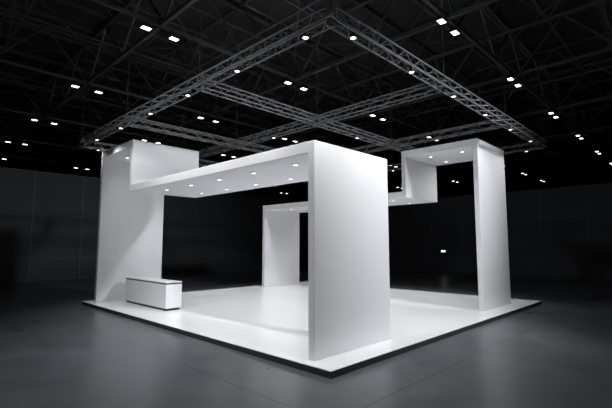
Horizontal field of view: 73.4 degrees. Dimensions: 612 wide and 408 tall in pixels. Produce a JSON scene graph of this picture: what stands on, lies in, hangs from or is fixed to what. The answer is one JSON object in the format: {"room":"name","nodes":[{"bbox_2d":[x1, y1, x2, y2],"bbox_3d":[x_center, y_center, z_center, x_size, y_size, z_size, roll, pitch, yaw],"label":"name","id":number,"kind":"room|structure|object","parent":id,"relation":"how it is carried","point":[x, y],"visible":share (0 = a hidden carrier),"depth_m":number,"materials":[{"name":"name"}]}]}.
{"room":"exhibition hall","nodes":[
{"label":"exhibition hall","id":0,"kind":"room"},
{"bbox_2d":[0,163,302,199],"bbox_3d":[-30.815,2.429,70.405,0.200,14.000,86.000,-6,-8,44],"label":"wall","id":1,"kind":"structure","parent":0,"point":[1,164],"depth_m":63.69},
{"bbox_2d":[0,167,307,282],"bbox_3d":[-15.810,1.695,29.766,0.250,7.360,49.050,-6,-8,44],"label":"wall","id":2,"kind":"structure","parent":0,"point":[49,221],"depth_m":29.64,"materials":[{"name":"grey"}]},
{"bbox_2d":[0,267,611,407],"bbox_3d":[0.042,6.492,39.755,86.000,0.200,86.000,-6,-8,44],"label":"floor","id":3,"kind":"structure","parent":0,"point":[57,351],"depth_m":8.37,"materials":[{"name":"concrete"}]},
{"bbox_2d":[82,281,540,378],"bbox_3d":[0.244,4.016,16.691,13.320,0.132,13.070,-6,-8,44],"label":"stage platform","id":4,"kind":"object","parent":3,"relation":"on","point":[270,323],"visible":0.86,"depth_m":12.43,"materials":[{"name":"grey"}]},
{"bbox_2d":[125,276,181,310],"bbox_3d":[-5.848,3.344,15.577,3.400,0.985,0.600,-6,-8,44],"label":"counter","id":5,"kind":"object","parent":4,"relation":"on","point":[161,294],"depth_m":14.85,"materials":[{"name":"white laminate"}]},
{"bbox_2d":[126,276,181,282],"bbox_3d":[-5.848,2.872,15.624,3.400,0.035,0.600,-6,-8,44],"label":"countertop","id":6,"kind":"structure","parent":5,"relation":"on","point":[137,277],"depth_m":15.42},
{"bbox_2d":[94,139,390,360],"bbox_3d":[-3.210,0.570,13.528,12.090,6.098,2.710,-6,-8,44],"label":"arch","id":7,"kind":"object","parent":4,"relation":"on","point":[349,282],"visible":0.99,"depth_m":9.92,"materials":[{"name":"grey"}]},
{"bbox_2d":[262,138,510,310],"bbox_3d":[2.811,1.173,19.562,11.936,6.098,2.700,-6,-8,44],"label":"arch","id":8,"kind":"object","parent":4,"relation":"on","point":[280,250],"visible":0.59,"depth_m":16.31,"materials":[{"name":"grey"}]},
{"bbox_2d":[0,0,611,197],"bbox_3d":[0.040,-7.578,41.163,86.000,0.320,86.000,-6,-8,44],"label":"roof trusses","id":9,"kind":"structure","parent":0,"point":[402,14],"depth_m":26.52,"materials":[{"name":"grey metal"}]},
{"bbox_2d":[94,88,102,93],"label":"lights","id":10,"kind":"object","parent":9,"relation":"attached to","point":[98,90],"depth_m":23.15,"materials":[{"name":"white"}]},
{"bbox_2d":[168,33,179,41],"label":"lights","id":11,"kind":"object","parent":9,"relation":"attached to","point":[171,36],"depth_m":17.15,"materials":[{"name":"white"}]},
{"bbox_2d":[299,84,307,90],"label":"lights","id":12,"kind":"object","parent":9,"relation":"attached to","point":[302,87],"depth_m":22.66,"materials":[{"name":"white"}]},
{"bbox_2d":[0,0,611,200],"bbox_3d":[0.157,-6.050,41.572,86.671,2.563,87.021,-6,-8,44],"label":"ceiling","id":13,"kind":"structure","parent":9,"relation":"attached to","point":[479,4],"depth_m":27.39,"materials":[{"name":"grey metal"}]},
{"bbox_2d":[70,81,79,87],"label":"lights","id":14,"kind":"object","parent":13,"relation":"attached to","point":[75,84],"depth_m":22.32,"materials":[{"name":"white"}]},
{"bbox_2d":[140,21,152,30],"label":"lights","id":15,"kind":"object","parent":13,"relation":"attached to","point":[143,25],"depth_m":16.29,"materials":[{"name":"white"}]},
{"bbox_2d":[283,79,292,83],"label":"lights","id":16,"kind":"object","parent":13,"relation":"attached to","point":[287,81],"depth_m":21.80,"materials":[{"name":"white"}]},
{"bbox_2d":[78,0,546,182],"bbox_3d":[0.335,-4.749,17.218,13.778,4.920,13.778,-6,-8,44],"label":"rig","id":17,"kind":"object","parent":13,"relation":"hanging from","point":[317,22],"visible":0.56,"depth_m":12.21,"materials":[{"name":"grey metal"}]},
{"bbox_2d":[436,15,446,24],"label":"lights","id":18,"kind":"object","parent":13,"relation":"attached to","point":[440,20],"depth_m":15.81,"materials":[{"name":"white"}]},
{"bbox_2d":[506,74,521,86],"label":"lights","id":19,"kind":"object","parent":13,"relation":"attached to","point":[510,77],"depth_m":21.54,"materials":[{"name":"white"}]},
{"bbox_2d":[548,110,558,117],"label":"lights","id":20,"kind":"object","parent":13,"relation":"attached to","point":[551,111],"depth_m":27.55,"materials":[{"name":"white"}]},
{"bbox_2d":[449,26,460,35],"label":"lights","id":21,"kind":"object","parent":9,"relation":"attached to","point":[454,31],"depth_m":16.66,"materials":[{"name":"white"}]},
{"bbox_2d":[303,164,611,200],"bbox_3d":[30.133,2.496,71.165,86.000,14.000,0.200,-6,-8,44],"label":"wall","id":22,"kind":"structure","parent":0,"point":[606,175],"depth_m":64.27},
{"bbox_2d":[388,183,611,279],"bbox_3d":[18.261,2.152,30.860,47.050,6.660,0.250,-6,-8,44],"label":"wall","id":23,"kind":"structure","parent":0,"point":[560,232],"depth_m":31.88,"materials":[{"name":"grey"}]}
]}

